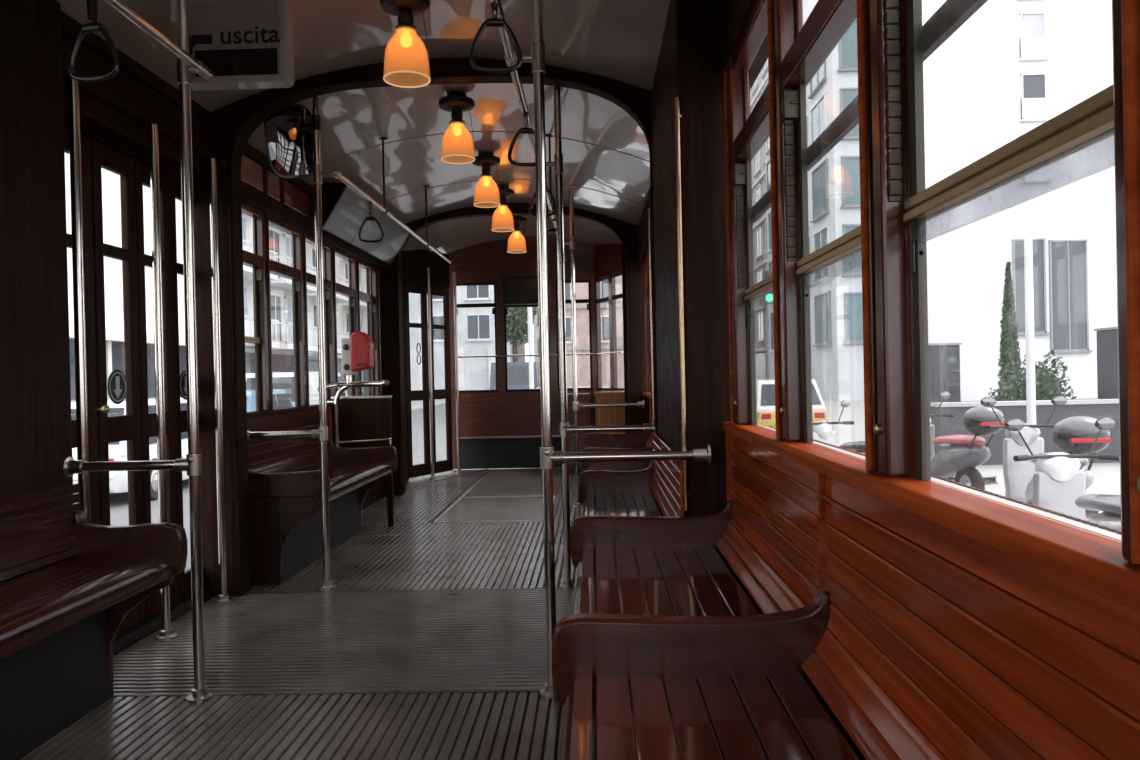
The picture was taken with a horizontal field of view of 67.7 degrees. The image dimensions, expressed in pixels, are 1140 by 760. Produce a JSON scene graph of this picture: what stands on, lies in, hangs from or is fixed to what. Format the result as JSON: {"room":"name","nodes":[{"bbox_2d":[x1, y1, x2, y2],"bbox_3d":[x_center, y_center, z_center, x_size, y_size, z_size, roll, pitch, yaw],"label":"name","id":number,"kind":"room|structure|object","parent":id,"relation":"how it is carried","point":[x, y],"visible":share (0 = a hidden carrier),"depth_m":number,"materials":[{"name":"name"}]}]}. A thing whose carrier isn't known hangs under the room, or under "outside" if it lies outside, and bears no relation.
{"room":"vehicle interior","nodes":[
{"label":"vehicle interior","id":0,"kind":"room"},
{"bbox_2d":[0,0,73,583],"bbox_3d":[-1.919,-0.100,2.709,0.290,2.450,0.925,-1,0,2],"label":"wall","id":1,"kind":"structure","parent":0,"point":[36,424],"depth_m":2.81,"materials":[{"name":"brown wood"}]},
{"bbox_2d":[64,115,408,507],"bbox_3d":[-1.937,-0.111,3.708,0.055,2.460,10.800,-1,0,2],"label":"wall","id":2,"kind":"structure","parent":0,"point":[377,491],"depth_m":7.51,"materials":[{"name":"brown wood"}]},
{"bbox_2d":[64,126,191,635],"bbox_3d":[-1.919,0.038,3.788,0.096,2.100,1.252,-1,0,2],"label":"door","id":3,"kind":"structure","parent":2,"relation":"in","point":[136,427],"depth_m":3.76,"materials":[{"name":"brown wood"}]},
{"bbox_2d":[61,11,217,178],"bbox_3d":[-1.932,-1.184,3.678,0.226,0.326,1.345,-1,0,2],"label":"wall panel","id":4,"kind":"object","parent":2,"relation":"attached to","point":[122,107],"visible":0.53,"depth_m":3.57,"materials":[{"name":"brown wood"}]},
{"bbox_2d":[113,589,213,654],"bbox_3d":[-1.960,1.115,3.727,0.215,0.070,1.400,-1,0,2],"label":"sill","id":5,"kind":"structure","parent":2,"relation":"attached to","point":[127,638],"depth_m":3.77,"materials":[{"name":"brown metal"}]},
{"bbox_2d":[242,201,263,410],"bbox_3d":[-1.860,-0.423,4.819,0.064,1.214,0.510,-1,0,2],"label":"window","id":6,"kind":"structure","parent":2,"relation":"in","point":[253,260],"depth_m":5.04,"materials":[{"name":"brown wood"}]},
{"bbox_2d":[256,210,272,410],"bbox_3d":[-1.843,-0.425,5.123,0.066,1.215,0.100,-1,0,2],"label":"trim","id":7,"kind":"structure","parent":2,"relation":"attached to","point":[262,224],"depth_m":5.08,"materials":[{"name":"brown wood"}]},
{"bbox_2d":[269,214,301,407],"bbox_3d":[-1.841,-0.428,5.451,0.062,1.214,0.555,-1,0,2],"label":"window","id":8,"kind":"structure","parent":2,"relation":"in","point":[276,268],"depth_m":5.69,"materials":[{"name":"brown wood"}]},
{"bbox_2d":[212,143,387,269],"bbox_3d":[-1.814,-1.190,6.243,0.098,0.340,3.530,-1,0,2],"label":"wall panel","id":9,"kind":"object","parent":2,"relation":"attached to","point":[290,200],"depth_m":5.31,"materials":[{"name":"brown wood"}]},
{"bbox_2d":[295,229,309,405],"bbox_3d":[-1.824,-0.429,5.778,0.066,1.215,0.100,-1,0,2],"label":"trim","id":10,"kind":"structure","parent":2,"relation":"attached to","point":[300,241],"depth_m":5.73,"materials":[{"name":"brown wood"}]},
{"bbox_2d":[325,244,337,400],"bbox_3d":[-1.805,-0.434,6.433,0.066,1.215,0.100,-1,0,2],"label":"trim","id":11,"kind":"structure","parent":2,"relation":"attached to","point":[330,254],"depth_m":6.39,"materials":[{"name":"brown wood"}]},
{"bbox_2d":[335,247,355,395],"bbox_3d":[-1.802,-0.437,6.760,0.062,1.214,0.555,-1,0,2],"label":"window","id":12,"kind":"structure","parent":2,"relation":"in","point":[349,292],"depth_m":6.99,"materials":[{"name":"brown wood"}]},
{"bbox_2d":[305,232,389,444],"bbox_3d":[-1.588,-0.284,6.100,0.523,1.520,0.555,-1,0,2],"label":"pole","id":13,"kind":"structure","parent":2,"relation":"in","point":[311,279],"depth_m":6.21,"materials":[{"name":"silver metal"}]},
{"bbox_2d":[341,331,373,383],"bbox_3d":[-1.552,-0.164,6.214,0.218,0.376,0.147,-1,0,2],"label":"ticket machine","id":14,"kind":"object","parent":13,"relation":"on","point":[357,350],"visible":1,"depth_m":6.15,"materials":[{"name":"red plastic"}]},
{"bbox_2d":[351,256,361,395],"bbox_3d":[-1.786,-0.439,7.088,0.066,1.215,0.100,-1,0,2],"label":"trim","id":15,"kind":"structure","parent":2,"relation":"attached to","point":[357,377],"depth_m":7.04,"materials":[{"name":"brown wood"}]},
{"bbox_2d":[321,183,408,264],"bbox_3d":[-1.638,-1.230,6.973,0.228,0.318,2.020,-1,0,2],"label":"advertising board","id":16,"kind":"object","parent":2,"relation":"attached to","point":[344,211],"visible":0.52,"depth_m":6.54,"materials":[{"name":"white plastic"}]},
{"bbox_2d":[359,258,376,395],"bbox_3d":[-1.783,-0.441,7.415,0.062,1.214,0.555,-1,0,2],"label":"window","id":17,"kind":"structure","parent":2,"relation":"in","point":[370,299],"depth_m":7.65,"materials":[{"name":"brown wood"}]},
{"bbox_2d":[371,266,381,395],"bbox_3d":[-1.766,-0.443,7.742,0.066,1.215,0.100,-1,0,2],"label":"trim","id":18,"kind":"structure","parent":2,"relation":"attached to","point":[374,274],"depth_m":7.70,"materials":[{"name":"brown wood"}]},
{"bbox_2d":[20,468,636,759],"bbox_3d":[-0.602,1.143,4.178,2.660,0.128,11.900,-1,0,2],"label":"floor","id":19,"kind":"structure","parent":0,"point":[428,642],"depth_m":3.39,"materials":[{"name":"rubber"}]},
{"bbox_2d":[68,78,89,521],"bbox_3d":[-1.794,0.009,3.119,0.090,2.220,0.090,-1,0,2],"label":"pole","id":20,"kind":"object","parent":19,"relation":"on","point":[73,85],"visible":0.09,"depth_m":3.10,"materials":[{"name":"silver metal"}]},
{"bbox_2d":[0,483,187,759],"bbox_3d":[-1.601,0.753,0.879,0.395,0.754,4.248,-1,0,2],"label":"bench","id":21,"kind":"object","parent":19,"relation":"on","point":[60,623],"visible":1,"depth_m":2.71,"materials":[{"name":"brown wood"}]},
{"bbox_2d":[63,0,213,701],"bbox_3d":[-1.526,-0.212,2.970,0.495,2.653,0.090,-1,0,2],"label":"pole","id":22,"kind":"object","parent":19,"relation":"on","point":[192,464],"visible":1,"depth_m":2.95,"materials":[{"name":"silver metal"}]},
{"bbox_2d":[149,123,177,639],"bbox_3d":[-1.777,0.005,3.684,0.090,2.220,0.090,-1,0,2],"label":"pole","id":23,"kind":"object","parent":19,"relation":"on","point":[166,632],"visible":1,"depth_m":3.67,"materials":[{"name":"silver metal"}]},
{"bbox_2d":[209,158,232,602],"bbox_3d":[-1.770,0.002,4.274,0.090,2.220,0.090,-1,0,2],"label":"pole","id":24,"kind":"object","parent":19,"relation":"on","point":[223,596],"visible":1,"depth_m":4.26,"materials":[{"name":"silver metal"}]},
{"bbox_2d":[247,96,335,588],"bbox_3d":[-1.524,-0.217,4.515,0.500,2.643,0.090,-1,0,2],"label":"pole","id":25,"kind":"object","parent":19,"relation":"on","point":[322,433],"visible":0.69,"depth_m":4.50,"materials":[{"name":"silver metal"}]},
{"bbox_2d":[247,407,397,584],"bbox_3d":[-1.530,0.649,5.382,0.515,0.900,1.620,-1,0,2],"label":"bench","id":26,"kind":"object","parent":19,"relation":"on","point":[285,503],"visible":0.73,"depth_m":4.98,"materials":[{"name":"brown wood"}]},
{"bbox_2d":[331,395,393,526],"bbox_3d":[-1.539,0.606,6.322,0.445,0.975,0.060,-1,0,2],"label":"wall","id":27,"kind":"structure","parent":19,"relation":"on","point":[360,417],"depth_m":6.30,"materials":[{"name":"brown wood"}]},
{"bbox_2d":[426,268,436,478],"bbox_3d":[-1.528,-0.076,9.299,0.090,2.300,0.090,-1,0,2],"label":"pole","id":28,"kind":"object","parent":19,"relation":"on","point":[432,476],"visible":1,"depth_m":9.28,"materials":[{"name":"metal"}]},
{"bbox_2d":[453,272,462,473],"bbox_3d":[-1.296,-0.084,9.722,0.090,2.300,0.090,-1,0,2],"label":"pole","id":29,"kind":"object","parent":19,"relation":"on","point":[454,273],"visible":0.98,"depth_m":9.71,"materials":[{"name":"metal"}]},
{"bbox_2d":[567,393,590,471],"bbox_3d":[0.101,0.595,9.756,0.280,0.880,0.400,-1,0,2],"label":"base cabinet","id":30,"kind":"object","parent":19,"relation":"on","point":[584,414],"visible":0.48,"depth_m":9.56,"materials":[{"name":"brown wood"}]},
{"bbox_2d":[553,83,654,588],"bbox_3d":[0.171,-0.263,4.395,0.511,2.661,0.090,-1,0,2],"label":"pole","id":31,"kind":"object","parent":19,"relation":"on","point":[566,429],"visible":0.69,"depth_m":4.39,"materials":[{"name":"silver metal"}]},
{"bbox_2d":[566,185,643,507],"bbox_3d":[0.297,-0.282,7.043,0.613,2.662,0.090,-1,0,2],"label":"pole","id":32,"kind":"object","parent":19,"relation":"on","point":[576,405],"visible":0.97,"depth_m":7.03,"materials":[{"name":"silver metal"}]},
{"bbox_2d":[594,391,624,432],"bbox_3d":[0.446,0.577,8.743,0.370,0.915,0.524,-1,0,2],"label":"base cabinet","id":33,"kind":"object","parent":19,"relation":"on","point":[605,416],"visible":0.42,"depth_m":8.48,"materials":[{"name":"orange wood"}]},
{"bbox_2d":[582,447,652,470],"bbox_3d":[0.352,0.610,5.042,0.580,0.900,1.208,-1,0,2],"label":"bench","id":34,"kind":"object","parent":19,"relation":"on","point":[618,465],"visible":0.23,"depth_m":5.59,"materials":[{"name":"brown wood"}]},
{"bbox_2d":[584,398,652,448],"bbox_3d":[0.391,0.601,6.347,0.580,0.900,1.398,-1,0,2],"label":"bench","id":35,"kind":"object","parent":19,"relation":"on","point":[641,439],"visible":0.27,"depth_m":7.00,"materials":[{"name":"brown wood"}]},
{"bbox_2d":[532,0,710,697],"bbox_3d":[0.166,-0.254,2.920,0.603,2.662,0.090,-1,0,2],"label":"pole","id":36,"kind":"object","parent":19,"relation":"on","point":[549,457],"visible":0.87,"depth_m":2.91,"materials":[{"name":"silver metal"}]},
{"bbox_2d":[578,432,683,515],"bbox_3d":[0.222,0.673,3.641,0.400,0.799,1.378,-1,0,2],"label":"bench","id":37,"kind":"object","parent":19,"relation":"on","point":[639,492],"visible":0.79,"depth_m":4.00,"materials":[{"name":"brown wood"}]},
{"bbox_2d":[569,431,818,615],"bbox_3d":[0.273,0.629,2.344,0.580,0.900,1.208,-1,0,2],"label":"bench","id":38,"kind":"object","parent":19,"relation":"on","point":[766,528],"visible":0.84,"depth_m":2.41,"materials":[{"name":"brown wood"}]},
{"bbox_2d":[551,472,1139,759],"bbox_3d":[0.211,0.644,0.220,0.580,0.900,3.038,-1,0,2],"label":"bench","id":39,"kind":"object","parent":19,"relation":"on","point":[924,639],"visible":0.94,"depth_m":1.34,"materials":[{"name":"brown wood"}]},
{"bbox_2d":[56,0,669,253],"bbox_3d":[-0.660,-1.518,4.186,2.640,0.350,11.850,-1,0,2],"label":"ceiling","id":40,"kind":"structure","parent":0,"point":[619,40],"depth_m":4.86,"materials":[{"name":"white paint"}]},
{"bbox_2d":[104,0,213,85],"bbox_3d":[-1.373,-1.278,0.922,0.113,0.523,4.212,-1,0,2],"label":"handrail","id":41,"kind":"object","parent":40,"relation":"hanging from","point":[187,64],"visible":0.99,"depth_m":2.75,"materials":[{"name":"silver metal"}]},
{"bbox_2d":[68,0,119,81],"bbox_3d":[-1.298,-0.957,2.312,0.155,0.290,0.052,-1,0,10],"label":"strap","id":42,"kind":"object","parent":41,"relation":"hanging from","point":[92,5],"visible":1,"depth_m":2.31,"materials":[{"name":"black plastic"}]},
{"bbox_2d":[188,0,294,90],"bbox_3d":[-1.254,-1.348,3.191,0.405,0.486,0.096,-1,0,2],"label":"exit sign","id":43,"kind":"object","parent":40,"relation":"hanging from","point":[245,44],"visible":0.95,"depth_m":3.15,"materials":[{"name":"beige plastic"}]},
{"bbox_2d":[263,104,320,177],"bbox_3d":[-1.474,-1.293,4.588,0.315,0.394,0.211,-1,0,2],"label":"convex mirror","id":44,"kind":"object","parent":40,"relation":"attached to","point":[288,133],"visible":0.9,"depth_m":4.57,"materials":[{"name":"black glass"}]},
{"bbox_2d":[313,137,451,263],"bbox_3d":[-1.238,-1.315,6.250,0.155,0.523,3.592,-1,0,2],"label":"handrail","id":45,"kind":"object","parent":40,"relation":"hanging from","point":[318,174],"visible":1,"depth_m":5.51,"materials":[{"name":"silver metal"}]},
{"bbox_2d":[380,0,430,87],"bbox_3d":[-0.684,-1.440,3.547,0.210,0.377,0.210,-1,0,2],"label":"ceiling lamp","id":46,"kind":"object","parent":40,"relation":"hanging from","point":[406,61],"visible":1,"depth_m":3.50,"materials":[{"name":"glass"}]},
{"bbox_2d":[438,91,474,163],"bbox_3d":[-0.645,-1.449,4.868,0.210,0.377,0.210,-1,0,2],"label":"ceiling lamp","id":47,"kind":"object","parent":40,"relation":"hanging from","point":[457,147],"visible":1,"depth_m":4.81,"materials":[{"name":"orange glass"}]},
{"bbox_2d":[472,151,500,207],"bbox_3d":[-0.607,-1.458,6.175,0.210,0.377,0.210,-1,0,2],"label":"ceiling lamp","id":48,"kind":"object","parent":40,"relation":"hanging from","point":[486,192],"visible":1,"depth_m":6.12,"materials":[{"name":"orange glass"}]},
{"bbox_2d":[492,185,514,231],"bbox_3d":[-0.575,-1.466,7.247,0.210,0.377,0.210,-1,0,2],"label":"ceiling lamp","id":49,"kind":"object","parent":40,"relation":"hanging from","point":[502,218],"visible":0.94,"depth_m":7.19,"materials":[{"name":"orange glass"}]},
{"bbox_2d":[507,215,526,252],"bbox_3d":[-0.537,-1.475,8.545,0.210,0.377,0.210,-1,0,2],"label":"ceiling lamp","id":50,"kind":"object","parent":40,"relation":"hanging from","point":[517,243],"visible":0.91,"depth_m":8.48,"materials":[{"name":"orange glass"}]},
{"bbox_2d":[490,0,544,157],"bbox_3d":[-0.206,-1.315,1.508,0.147,0.538,5.452,-1,0,2],"label":"handrail","id":51,"kind":"object","parent":40,"relation":"hanging from","point":[537,57],"visible":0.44,"depth_m":2.90,"materials":[{"name":"silver metal"}]},
{"bbox_2d":[469,3,522,72],"bbox_3d":[-0.217,-1.009,2.470,0.155,0.235,0.052,-1,0,-4],"label":"strap","id":52,"kind":"object","parent":51,"relation":"hanging from","point":[491,22],"visible":1,"depth_m":2.46,"materials":[{"name":"black plastic"}]},
{"bbox_2d":[545,134,574,260],"bbox_3d":[-0.065,-1.348,6.188,0.154,0.538,3.646,-1,0,2],"label":"handrail","id":53,"kind":"object","parent":40,"relation":"attached to","point":[557,164],"visible":0.46,"depth_m":5.53,"materials":[{"name":"silver metal"}]},
{"bbox_2d":[193,58,659,596],"bbox_3d":[-0.627,-0.284,4.376,2.620,2.740,0.145,-1,0,2],"label":"archway","id":54,"kind":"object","parent":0,"point":[237,121],"depth_m":4.35,"materials":[{"name":"brown wood"}]},
{"bbox_2d":[648,208,655,432],"bbox_3d":[0.428,-0.223,4.391,0.016,1.330,0.026,-1,0,39],"label":"tube","id":55,"kind":"object","parent":54,"relation":"attached to","point":[649,209],"visible":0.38,"depth_m":4.38,"materials":[{"name":"metal"}]},
{"bbox_2d":[379,203,649,494],"bbox_3d":[-0.520,-0.310,8.039,2.620,2.740,0.155,-1,0,2],"label":"wall","id":56,"kind":"structure","parent":0,"point":[390,279],"depth_m":7.98,"materials":[{"name":"brown wood"}]},
{"bbox_2d":[447,238,596,468],"bbox_3d":[-0.520,-0.328,10.082,1.820,2.750,0.152,-1,0,2],"label":"wall","id":57,"kind":"structure","parent":0,"point":[500,429],"depth_m":10.03,"materials":[{"name":"brown wood"}]},
{"bbox_2d":[456,283,497,392],"bbox_3d":[-1.115,-0.497,10.049,0.508,1.293,0.070,-1,0,2],"label":"window","id":58,"kind":"structure","parent":57,"relation":"in","point":[457,284],"depth_m":10.03,"materials":[{"name":"brown wood"}]},
{"bbox_2d":[502,275,550,305],"bbox_3d":[-0.510,-1.048,9.938,0.560,0.330,0.188,-1,0,2],"label":"box","id":59,"kind":"object","parent":57,"relation":"attached to","point":[516,290],"visible":0.79,"depth_m":9.85,"materials":[{"name":"black plastic"}]},
{"bbox_2d":[458,280,622,390],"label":"window","id":60,"kind":"structure","parent":57,"relation":"in","point":[576,281],"depth_m":9.99,"materials":[{"name":"brown wood"}]},
{"bbox_2d":[110,398,1097,570],"bbox_3d":[1.510,1.517,49.989,180.000,0.300,180.000,-1,0,2],"label":"street","id":61,"kind":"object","parent":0,"point":[119,514],"depth_m":15.77,"materials":[{"name":"grey asphalt"}]},
{"bbox_2d":[65,153,185,399],"bbox_3d":[-19.911,-11.444,17.862,12.150,26.970,27.200,-1,0,2],"label":"house","id":62,"kind":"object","parent":61,"relation":"on","point":[111,198],"visible":0.11,"depth_m":26.02,"materials":[{"name":"white paint"}]},
{"bbox_2d":[71,397,188,499],"bbox_3d":[-6.974,1.035,13.816,1.800,1.500,4.205,-1,0,2],"label":"parked car","id":63,"kind":"object","parent":61,"relation":"on","point":[118,480],"visible":0.07,"depth_m":12.22,"materials":[{"name":"white paint"}]},
{"bbox_2d":[246,389,294,411],"bbox_3d":[-7.034,0.981,18.619,1.800,1.550,4.205,-1,0,2],"label":"parked car","id":64,"kind":"object","parent":61,"relation":"on","point":[281,399],"visible":0.02,"depth_m":18.28,"materials":[{"name":"blue paint"}]},
{"bbox_2d":[246,372,347,405],"bbox_3d":[-7.306,0.758,23.128,1.846,1.950,4.405,-1,0,2],"label":"parked car","id":65,"kind":"object","parent":61,"relation":"on","point":[281,380],"visible":0.02,"depth_m":21.09,"materials":[{"name":"white paint"}]},
{"bbox_2d":[242,213,368,395],"bbox_3d":[-19.932,-10.631,47.032,14.350,24.970,31.500,-1,0,2],"label":"building","id":66,"kind":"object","parent":61,"relation":"on","point":[280,242],"visible":0.06,"depth_m":41.28,"materials":[{"name":"white paint"}]},
{"bbox_2d":[409,285,524,390],"bbox_3d":[-9.774,-9.998,69.473,11.300,22.970,14.050,-1,0,2],"label":"building","id":67,"kind":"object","parent":61,"relation":"on","point":[475,325],"visible":0.1,"depth_m":62.72,"materials":[{"name":"white paint"}]},
{"bbox_2d":[490,362,539,389],"bbox_3d":[-2.036,0.421,34.076,1.938,2.250,4.805,-1,0,2],"label":"parked car","id":68,"kind":"object","parent":61,"relation":"on","point":[518,372],"visible":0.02,"depth_m":31.81,"materials":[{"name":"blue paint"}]},
{"bbox_2d":[493,307,537,361],"bbox_3d":[-2.624,-1.677,40.087,2.169,6.394,2.010,-1,0,-31],"label":"street tree","id":69,"kind":"object","parent":61,"relation":"on","point":[517,317],"visible":0.37,"depth_m":39.63,"materials":[{"name":"green plant"}]},
{"bbox_2d":[557,275,623,387],"bbox_3d":[4.332,-7.829,72.851,12.800,17.970,14.500,-1,0,2],"label":"brick house","id":70,"kind":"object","parent":61,"relation":"on","point":[581,289],"visible":0.02,"depth_m":65.94,"materials":[{"name":"brick"}]},
{"bbox_2d":[750,59,769,378],"bbox_3d":[24.257,-16.869,88.359,16.500,34.970,58.200,-1,0,2],"label":"office block","id":71,"kind":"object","parent":61,"relation":"on","point":[758,162],"visible":0.08,"depth_m":70.81,"materials":[{"name":"stone"}]},
{"bbox_2d":[764,18,863,400],"bbox_3d":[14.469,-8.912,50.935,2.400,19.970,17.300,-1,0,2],"label":"building","id":72,"kind":"structure","parent":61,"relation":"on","point":[836,312],"depth_m":42.78,"materials":[{"name":"white paint"}]},
{"bbox_2d":[813,391,864,453],"bbox_3d":[3.497,0.867,10.786,0.810,1.425,1.868,-1,0,-15],"label":"motor scooter","id":73,"kind":"object","parent":61,"relation":"on","point":[823,431],"visible":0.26,"depth_m":11.21,"materials":[{"name":"metal"}]},
{"bbox_2d":[803,0,1117,400],"bbox_3d":[25.291,-18.648,50.149,20.100,38.970,18.500,-1,0,2],"label":"building","id":74,"kind":"structure","parent":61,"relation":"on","point":[1014,66],"depth_m":41.29,"materials":[{"name":"white paint"}]},
{"bbox_2d":[1004,417,1120,530],"bbox_3d":[3.752,0.951,6.126,0.810,1.305,1.868,-1,0,7],"label":"motor scooter","id":75,"kind":"object","parent":61,"relation":"on","point":[1059,486],"visible":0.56,"depth_m":6.58,"materials":[{"name":"metal"}]},
{"bbox_2d":[1004,419,1032,454],"bbox_3d":[3.506,0.452,6.638,0.212,0.303,0.049,-1,0,7],"label":"mirror","id":76,"kind":"object","parent":75,"relation":"attached to","point":[1011,424],"depth_m":6.62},
{"bbox_2d":[1088,417,1114,454],"bbox_3d":[4.099,0.440,6.560,0.212,0.303,0.049,-1,0,7],"label":"mirror","id":77,"kind":"object","parent":75,"relation":"on","point":[1104,423],"depth_m":6.54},
{"bbox_2d":[594,243,623,390],"bbox_3d":[0.538,-0.322,9.431,0.050,2.700,1.277,-1,0,-20],"label":"wall","id":78,"kind":"structure","parent":0,"point":[607,257],"depth_m":9.58,"materials":[{"name":"brown wood"}]},
{"bbox_2d":[621,242,637,432],"bbox_3d":[0.611,-0.216,8.144,0.190,2.500,0.080,-1,0,2],"label":"pillar","id":79,"kind":"structure","parent":0,"point":[634,251],"depth_m":8.11,"materials":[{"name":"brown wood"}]},
{"bbox_2d":[651,0,756,595],"bbox_3d":[0.538,-0.185,3.619,0.250,2.500,1.330,-1,0,2],"label":"wall","id":80,"kind":"structure","parent":0,"point":[688,64],"depth_m":2.96,"materials":[{"name":"brown wood"}]},
{"bbox_2d":[675,97,689,510],"bbox_3d":[0.390,-0.263,2.954,0.016,1.430,0.026,-1,0,39],"label":"tube","id":81,"kind":"object","parent":80,"relation":"attached to","point":[678,115],"visible":1,"depth_m":2.94,"materials":[{"name":"metal"}]},
{"bbox_2d":[748,33,865,759],"bbox_3d":[0.638,-0.167,3.607,0.070,2.460,10.750,-1,0,2],"label":"wall","id":82,"kind":"structure","parent":0,"point":[761,57],"depth_m":2.62,"materials":[{"name":"brown wood"}]},
{"bbox_2d":[637,188,650,263],"bbox_3d":[0.630,-1.244,6.170,0.110,0.340,3.530,-1,0,2],"label":"crown molding","id":83,"kind":"structure","parent":82,"relation":"attached to","point":[642,232],"depth_m":7.05,"materials":[{"name":"brown wood"}]},
{"bbox_2d":[718,0,755,76],"bbox_3d":[0.484,-1.205,0.588,0.075,0.340,4.720,-1,0,2],"label":"crown molding","id":84,"kind":"structure","parent":82,"relation":"attached to","point":[733,14],"depth_m":2.72,"materials":[{"name":"brown wood"}]},
{"bbox_2d":[724,57,750,423],"bbox_3d":[0.557,-0.463,2.818,0.066,1.215,0.113,-1,0,2],"label":"trim","id":85,"kind":"structure","parent":82,"relation":"attached to","point":[733,79],"depth_m":2.77,"materials":[{"name":"brown wood"}]},
{"bbox_2d":[732,0,774,431],"bbox_3d":[0.559,-0.461,2.463,0.073,1.214,0.656,-1,0,2],"label":"window","id":86,"kind":"structure","parent":82,"relation":"in","point":[755,131],"depth_m":2.67,"materials":[{"name":"brown wood"}]},
{"bbox_2d":[767,0,804,441],"bbox_3d":[0.537,-0.458,2.110,0.066,1.215,0.113,-1,0,2],"label":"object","id":87,"kind":"structure","parent":82,"relation":"attached to","point":[780,13],"depth_m":2.06,"materials":[{"name":"brown wood"}]},
{"bbox_2d":[781,0,862,459],"bbox_3d":[0.539,-0.456,1.755,0.073,1.214,0.656,-1,0,2],"label":"window","id":88,"kind":"structure","parent":82,"relation":"in","point":[828,21],"depth_m":1.98,"materials":[{"name":"brown wood"}]},
{"bbox_2d":[856,0,916,476],"bbox_3d":[0.516,-0.453,1.401,0.066,1.215,0.113,-1,0,2],"label":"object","id":89,"kind":"structure","parent":82,"relation":"attached to","point":[885,250],"depth_m":1.35,"materials":[{"name":"brown wood"}]},
{"bbox_2d":[722,421,1139,612],"bbox_3d":[0.499,0.175,0.594,0.079,0.030,4.715,-1,0,2],"label":"sill","id":90,"kind":"structure","parent":82,"relation":"attached to","point":[1094,562],"depth_m":0.98,"materials":[{"name":"brown wood"}]},
{"bbox_2d":[758,425,1120,539],"bbox_3d":[0.586,0.180,0.592,0.092,0.036,4.715,-1,0,2],"label":"sill","id":91,"kind":"structure","parent":82,"relation":"attached to","point":[1091,526],"depth_m":1.17,"materials":[{"name":"grey metal"}]},
{"bbox_2d":[885,0,1113,479],"bbox_3d":[0.518,-0.451,1.046,0.073,1.214,0.656,-1,0,2],"label":"window","id":92,"kind":"structure","parent":82,"relation":"in","point":[1089,122],"depth_m":1.30,"materials":[{"name":"brown wood"}]},
{"bbox_2d":[1112,0,1139,564],"bbox_3d":[0.495,-0.448,0.692,0.066,1.215,0.113,-1,0,2],"label":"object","id":93,"kind":"structure","parent":82,"relation":"attached to","point":[1125,13],"depth_m":0.72,"materials":[{"name":"brown wood"}]},
{"bbox_2d":[823,399,1120,519],"bbox_3d":[10.051,1.136,47.234,9.750,0.120,145.000,-1,0,2],"label":"pavement","id":94,"kind":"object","parent":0,"point":[1106,476],"depth_m":13.66,"materials":[{"name":"white concrete"}]},
{"bbox_2d":[756,379,827,427],"bbox_3d":[5.290,0.712,22.057,1.800,1.500,4.305,-1,0,2],"label":"parked car","id":95,"kind":"object","parent":94,"relation":"on","point":[765,388],"visible":0.17,"depth_m":20.14,"materials":[{"name":"yellow paint"}]},
{"bbox_2d":[928,343,961,424],"bbox_3d":[6.812,0.400,15.705,0.610,2.140,0.650,-1,0,2],"label":"tall cabinet","id":96,"kind":"object","parent":94,"relation":"on","point":[944,358],"visible":0.49,"depth_m":15.39,"materials":[{"name":"grey metal"}]},
{"bbox_2d":[930,392,1004,489],"bbox_3d":[4.484,0.809,10.168,0.810,1.305,2.042,-1,0,-5],"label":"motor scooter","id":97,"kind":"object","parent":94,"relation":"on","point":[960,459],"visible":0.46,"depth_m":9.52,"materials":[{"name":"metal"}]},
{"bbox_2d":[997,261,1024,400],"bbox_3d":[8.004,-0.359,15.467,0.535,3.607,0.509,-1,0,2],"label":"cypress tree","id":98,"kind":"object","parent":94,"relation":"on","point":[1010,362],"visible":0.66,"depth_m":15.38,"materials":[{"name":"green plant"}]},
{"bbox_2d":[931,399,1119,464],"bbox_3d":[9.825,0.855,13.874,7.620,1.120,0.380,-1,0,2],"label":"wall","id":99,"kind":"structure","parent":94,"relation":"on","point":[1094,408],"depth_m":13.79,"materials":[{"name":"grey concrete"}]},
{"bbox_2d":[1024,236,1035,424],"bbox_3d":[6.133,-0.248,11.323,0.220,3.320,0.220,-1,0,2],"label":"pole","id":100,"kind":"object","parent":94,"relation":"on","point":[1028,249],"visible":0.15,"depth_m":11.28,"materials":[{"name":"metal"}]},
{"bbox_2d":[980,396,1110,518],"bbox_3d":[4.460,0.823,7.969,0.810,1.305,2.042,-1,0,10],"label":"motor scooter","id":101,"kind":"object","parent":94,"relation":"on","point":[1076,434],"visible":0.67,"depth_m":8.44,"materials":[{"name":"metal"}]},
{"bbox_2d":[980,397,1002,424],"bbox_3d":[4.256,0.323,8.578,0.212,0.303,0.049,-1,0,10],"label":"mirror","id":102,"kind":"object","parent":101,"relation":"attached to","point":[987,401],"depth_m":8.56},
{"bbox_2d":[1046,396,1066,424],"bbox_3d":[4.844,0.311,8.471,0.212,0.303,0.049,-1,0,10],"label":"mirror","id":103,"kind":"object","parent":101,"relation":"on","point":[1058,400],"depth_m":8.45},
{"bbox_2d":[1021,349,1076,400],"bbox_3d":[8.737,0.464,15.761,1.130,2.063,1.112,-2,0,-43],"label":"shrub","id":104,"kind":"object","parent":94,"relation":"on","point":[1048,386],"visible":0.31,"depth_m":15.51,"materials":[{"name":"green plant"}]},
{"bbox_2d":[1094,327,1118,398],"bbox_3d":[9.566,0.257,14.523,0.790,2.320,0.650,-1,0,2],"label":"tall cabinet","id":105,"kind":"object","parent":94,"relation":"on","point":[1107,338],"visible":0.4,"depth_m":14.51,"materials":[{"name":"grey metal"}]},
{"bbox_3d":[-1.622,-1.245,9.417,0.100,0.380,0.810,-1,0,29],"label":"lintel","id":106,"kind":"object","parent":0,"visible":0},
{"bbox_2d":[404,282,452,477],"bbox_3d":[-1.564,-0.006,9.403,0.051,2.100,0.799,-1,0,29],"label":"door","id":107,"kind":"structure","parent":106,"relation":"attached to","point":[423,469],"depth_m":9.36,"materials":[{"name":"brown wood"}]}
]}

